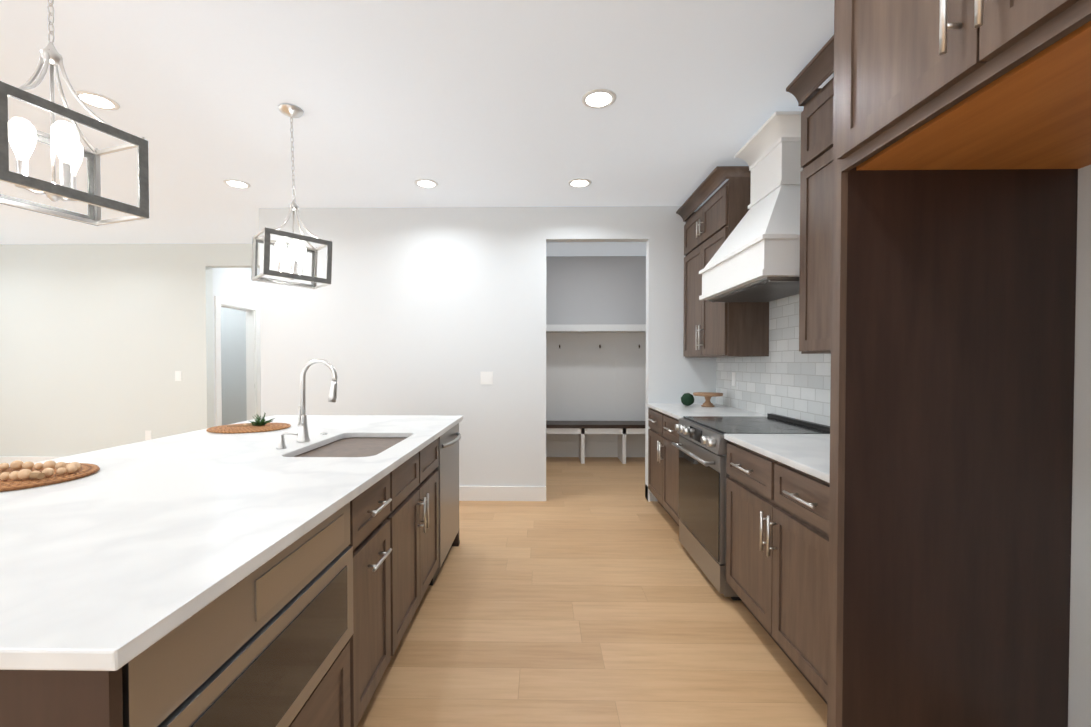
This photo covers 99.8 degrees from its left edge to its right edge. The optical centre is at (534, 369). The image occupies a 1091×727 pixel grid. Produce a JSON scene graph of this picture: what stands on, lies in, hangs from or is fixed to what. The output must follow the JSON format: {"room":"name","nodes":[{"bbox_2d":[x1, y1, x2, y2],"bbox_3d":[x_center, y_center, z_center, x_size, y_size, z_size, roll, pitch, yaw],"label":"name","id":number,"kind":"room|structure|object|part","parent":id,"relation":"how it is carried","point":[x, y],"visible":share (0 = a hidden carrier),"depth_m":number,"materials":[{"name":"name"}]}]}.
{"room":"kitchen","nodes":[
{"label":"kitchen","id":0,"kind":"room"},
{"bbox_2d":[0,243,259,456],"bbox_3d":[-5.056,-0.162,5.676,4.990,2.740,0.120,0,1,1],"label":"wall","id":1,"kind":"structure","parent":0,"point":[100,344],"depth_m":5.62,"materials":[{"name":"paint"}]},
{"bbox_2d":[145,431,150,439],"bbox_3d":[-4.733,0.809,5.623,0.072,0.120,0.005,0,1,1],"label":"switch plate","id":2,"kind":"object","parent":1,"relation":"attached to","point":[147,433],"depth_m":5.62,"materials":[{"name":"white plastic"}]},
{"bbox_2d":[175,371,180,380],"bbox_3d":[-4.352,0.079,5.603,0.072,0.120,0.009,0,1,1],"label":"switch plate","id":3,"kind":"object","parent":1,"relation":"attached to","point":[177,373],"depth_m":5.60,"materials":[{"name":"white plastic"}]},
{"bbox_2d":[213,268,260,426],"bbox_3d":[-4.050,-0.173,6.379,0.120,2.740,1.320,0,1,1],"label":"wall","id":4,"kind":"structure","parent":0,"point":[238,284],"depth_m":6.09,"materials":[{"name":"paint"}]},
{"bbox_2d":[0,0,833,255],"bbox_3d":[-2.664,-1.523,1.919,10.300,0.100,10.750,0,1,1],"label":"ceiling","id":5,"kind":"structure","parent":0,"point":[470,103],"depth_m":2.52,"materials":[{"name":"paint"}]},
{"bbox_2d":[0,0,148,225],"bbox_3d":[-1.423,-0.974,1.351,0.261,0.976,0.347,0,1,19],"label":"pendant light","id":6,"kind":"object","parent":5,"relation":"hanging from","point":[22,135],"visible":1,"depth_m":1.34,"materials":[{"name":"silver metal"}]},
{"bbox_3d":[-1.423,-1.211,1.348,0.132,0.503,0.132,0,1,1],"label":"chain","id":7,"kind":"part","parent":6,"relation":"part of","materials":[{"name":"silver metal"}]},
{"bbox_2d":[73,90,119,110],"bbox_3d":[-2.406,-1.480,2.523,0.188,0.006,0.193,0,1,1],"label":"recessed light","id":8,"kind":"object","parent":5,"relation":"in","point":[96,100],"depth_m":2.52,"materials":[{"name":"white plastic"}]},
{"bbox_2d":[223,179,250,188],"bbox_3d":[-2.398,-1.498,3.702,0.186,0.006,0.188,0,1,1],"label":"recessed light","id":9,"kind":"object","parent":5,"relation":"in","point":[230,182],"depth_m":3.69,"materials":[{"name":"white plastic"}]},
{"bbox_2d":[251,104,331,288],"bbox_3d":[-1.392,-0.989,2.631,0.355,0.988,0.261,-1,1,-44],"label":"pendant light","id":10,"kind":"object","parent":5,"relation":"hanging from","point":[298,249],"visible":1,"depth_m":2.61,"materials":[{"name":"silver metal"}]},
{"bbox_3d":[-1.392,-1.228,2.627,0.132,0.508,0.132,0,1,1],"label":"chain","id":11,"kind":"part","parent":10,"relation":"part of","materials":[{"name":"silver metal"}]},
{"bbox_3d":[-1.392,-0.736,2.635,0.436,0.482,0.436,0,1,1],"label":"frame","id":12,"kind":"part","parent":10,"relation":"part of","materials":[{"name":"silver metal"}]},
{"bbox_2d":[414,179,437,187],"bbox_3d":[-0.873,-1.498,3.691,0.185,0.006,0.167,0,1,1],"label":"recessed light","id":13,"kind":"object","parent":5,"relation":"in","point":[424,183],"depth_m":3.69,"materials":[{"name":"white plastic"}]},
{"bbox_2d":[568,178,591,187],"bbox_3d":[0.363,-1.498,3.681,0.184,0.006,0.186,0,1,1],"label":"recessed light","id":14,"kind":"object","parent":5,"relation":"in","point":[579,182],"depth_m":3.69,"materials":[{"name":"white plastic"}]},
{"bbox_2d":[581,88,615,108],"bbox_3d":[0.349,-1.479,2.504,0.187,0.006,0.190,0,1,1],"label":"recessed light","id":15,"kind":"object","parent":5,"relation":"in","point":[600,98],"depth_m":2.50,"materials":[{"name":"white plastic"}]},
{"bbox_2d":[259,206,715,500],"bbox_3d":[-0.446,-0.141,4.349,4.275,2.740,0.120,0,1,1],"label":"wall","id":16,"kind":"structure","parent":0,"point":[424,311],"depth_m":4.29,"materials":[{"name":"paint"}]},
{"bbox_2d":[481,372,492,383],"bbox_3d":[-0.447,0.080,4.287,0.116,0.120,0.009,0,1,1],"label":"switch plate","id":17,"kind":"object","parent":16,"relation":"attached to","point":[486,377],"depth_m":4.28,"materials":[{"name":"white plastic"}]},
{"bbox_2d":[357,457,826,726],"bbox_3d":[-2.664,1.316,1.963,10.300,0.100,10.750,0,1,1],"label":"floor","id":18,"kind":"structure","parent":0,"point":[587,594],"depth_m":2.19,"materials":[{"name":"brown wood"}]},
{"bbox_2d":[0,419,462,726],"bbox_3d":[-1.007,0.824,1.965,1.012,0.885,2.645,0,1,1],"label":"kitchen island","id":19,"kind":"object","parent":18,"relation":"on","point":[286,577],"depth_m":1.11,"materials":[{"name":"brown wood"}]},
{"bbox_2d":[0,415,462,674],"bbox_3d":[-1.218,0.366,1.964,1.370,0.029,2.690,0,1,1],"label":"island countertop","id":20,"kind":"structure","parent":19,"relation":"on","point":[93,567],"depth_m":1.09,"materials":[{"name":"white stone"}]},
{"bbox_2d":[0,463,99,491],"bbox_3d":[-1.701,0.352,1.497,0.428,0.010,0.396,0,1,1],"label":"placemat","id":21,"kind":"object","parent":20,"relation":"on","point":[86,469],"visible":0.46,"depth_m":1.45,"materials":[{"name":"brown wicker"}]},
{"bbox_2d":[0,460,80,479],"bbox_3d":[-1.720,0.329,1.506,0.383,0.033,0.169,0,1,1],"label":"bead garland","id":22,"kind":"object","parent":21,"relation":"on","point":[49,466],"visible":1,"depth_m":1.52,"materials":[{"name":"brown wood"}]},
{"bbox_2d":[206,423,290,432],"bbox_3d":[-1.637,0.335,2.641,0.426,0.010,0.380,0,1,1],"label":"placemat","id":23,"kind":"object","parent":20,"relation":"on","point":[249,429],"visible":0.96,"depth_m":2.57,"materials":[{"name":"brown wicker"}]},
{"bbox_2d":[227,412,274,426],"bbox_3d":[-1.648,0.290,2.674,0.227,0.076,0.136,0,1,1],"label":"plant sprig","id":24,"kind":"object","parent":23,"relation":"on","point":[258,422],"visible":1,"depth_m":2.66,"materials":[{"name":"green plant"}]},
{"bbox_2d":[276,359,337,448],"bbox_3d":[-1.048,0.147,2.229,0.198,0.399,0.434,0,1,1],"label":"faucet","id":25,"kind":"object","parent":20,"relation":"on","point":[304,441],"depth_m":2.20,"materials":[{"name":"silver metal"}]},
{"bbox_2d":[546,421,644,463],"bbox_3d":[0.905,0.952,6.056,2.896,0.500,0.404,0,1,1],"label":"bench","id":26,"kind":"object","parent":18,"relation":"on","point":[621,429],"visible":0.25,"depth_m":5.87,"materials":[{"name":"white paint"}]},
{"bbox_2d":[647,403,766,525],"bbox_3d":[1.344,0.781,3.747,0.671,0.915,1.049,0,1,1],"label":"base cabinet","id":27,"kind":"object","parent":18,"relation":"on","point":[663,464],"visible":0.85,"depth_m":3.70,"materials":[{"name":"brown wood"}]},
{"bbox_2d":[647,403,766,419],"bbox_3d":[1.358,0.338,3.739,0.643,0.029,1.049,0,1,1],"label":"countertop","id":28,"kind":"structure","parent":27,"relation":"on","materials":[{"name":"white stone"}]},
{"bbox_2d":[681,393,693,405],"bbox_3d":[1.342,0.262,4.024,0.113,0.113,0.114,0,1,1],"label":"moss ball","id":29,"kind":"object","parent":28,"relation":"on","point":[687,399],"visible":1,"depth_m":3.99,"materials":[{"name":"green plant"}]},
{"bbox_2d":[693,392,722,406],"bbox_3d":[1.496,0.261,3.962,0.244,0.116,0.244,0,1,1],"label":"cake stand","id":30,"kind":"object","parent":28,"relation":"on","point":[707,396],"visible":1,"depth_m":3.92,"materials":[{"name":"brown wood"}]},
{"bbox_2d":[672,413,829,600],"bbox_3d":[1.298,0.782,2.844,0.714,0.940,0.756,0,1,1],"label":"range","id":31,"kind":"object","parent":18,"relation":"on","point":[701,445],"visible":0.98,"depth_m":2.71,"materials":[{"name":"silver metal"}]},
{"bbox_2d":[724,434,829,703],"bbox_3d":[1.315,0.809,1.960,0.671,0.915,1.009,0,1,1],"label":"base cabinet","id":32,"kind":"object","parent":18,"relation":"on","point":[777,533],"visible":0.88,"depth_m":1.91,"materials":[{"name":"brown wood"}]},
{"bbox_2d":[724,434,829,482],"bbox_3d":[1.329,0.366,1.953,0.643,0.029,1.009,0,1,1],"label":"countertop","id":33,"kind":"structure","parent":32,"relation":"on","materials":[{"name":"white stone"}]},
{"bbox_2d":[827,0,1090,726],"bbox_3d":[1.244,-0.060,0.906,0.778,2.685,1.070,0,1,1],"label":"surround","id":34,"kind":"object","parent":18,"relation":"on","point":[961,142],"visible":1,"depth_m":1.40,"materials":[{"name":"brown wood"}]},
{"bbox_2d":[546,256,645,324],"bbox_3d":[0.910,-0.172,6.316,3.100,2.740,0.100,0,1,1],"label":"wall","id":35,"kind":"structure","parent":0,"point":[580,290],"depth_m":6.23,"materials":[{"name":"paint"}]},
{"bbox_2d":[546,324,645,449],"bbox_3d":[0.906,0.259,6.103,2.896,1.685,0.340,0,1,1],"label":"wall paneling","id":36,"kind":"structure","parent":35,"relation":"attached to","point":[588,378],"depth_m":6.26,"materials":[{"name":"white paint"}]},
{"bbox_2d":[720,165,1090,726],"bbox_3d":[1.688,-0.082,0.533,0.120,2.740,7.680,0,1,1],"label":"wall","id":37,"kind":"structure","parent":0,"point":[1079,700],"depth_m":1.38,"materials":[{"name":"paint"}]},
{"bbox_2d":[676,166,768,357],"bbox_3d":[1.489,-0.774,3.751,0.383,1.345,0.986,0,1,1],"label":"upper cabinet","id":38,"kind":"object","parent":37,"relation":"attached to","point":[723,329],"visible":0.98,"depth_m":3.44,"materials":[{"name":"brown wood"}]},
{"bbox_2d":[699,111,802,301],"bbox_3d":[1.416,-0.944,2.795,0.500,0.957,0.948,0,1,1],"label":"range hood","id":39,"kind":"object","parent":37,"relation":"attached to","point":[755,257],"visible":0.73,"depth_m":2.60,"materials":[{"name":"white paint"}]},
{"bbox_2d":[716,294,830,425],"bbox_3d":[1.663,-0.075,2.844,0.008,0.823,2.818,0,1,1],"label":"backsplash","id":40,"kind":"structure","parent":37,"relation":"attached to","point":[786,377],"depth_m":3.08,"materials":[{"name":"tile"}]},
{"bbox_2d":[732,372,735,385],"bbox_3d":[1.673,0.079,3.852,0.006,0.115,0.070,0,1,1],"label":"outlet","id":41,"kind":"object","parent":40,"relation":"attached to","point":[733,378],"visible":1,"depth_m":3.84,"materials":[{"name":"white plastic"}]},
{"bbox_2d":[786,35,833,353],"bbox_3d":[1.458,-0.745,1.882,0.383,1.345,0.906,0,1,1],"label":"upper cabinet","id":42,"kind":"object","parent":37,"relation":"attached to","point":[816,172],"visible":0.12,"depth_m":2.19,"materials":[{"name":"brown wood"}]},
{"bbox_3d":[-2.994,-0.092,1.176,9.505,2.740,9.050,0,1,1],"label":"wall","id":43,"kind":"structure","parent":0,"visible":0},
{"bbox_2d":[0,457,60,466],"bbox_3d":[-5.777,1.141,5.641,3.550,0.135,0.015,0,1,1],"label":"baseboard","id":44,"kind":"structure","parent":43,"relation":"attached to","point":[9,460],"depth_m":5.64,"materials":[{"name":"white paint"}]},
{"bbox_2d":[214,296,260,425],"bbox_3d":[-4.044,0.137,6.194,0.138,2.125,0.890,0,1,1],"label":"door frame","id":45,"kind":"structure","parent":43,"relation":"attached to","point":[253,403],"depth_m":6.53,"materials":[{"name":"white paint"}]},
{"bbox_2d":[459,486,545,500],"bbox_3d":[-1.245,1.162,4.315,2.708,0.135,0.015,0,1,1],"label":"baseboard","id":46,"kind":"structure","parent":43,"relation":"attached to","point":[489,493],"depth_m":4.29,"materials":[{"name":"white paint"}]},
{"bbox_2d":[546,450,644,456],"bbox_3d":[0.909,1.148,6.279,2.900,0.100,0.015,0,1,1],"label":"baseboard","id":47,"kind":"structure","parent":43,"relation":"attached to","point":[549,453],"depth_m":6.27,"materials":[{"name":"white paint"}]}
]}

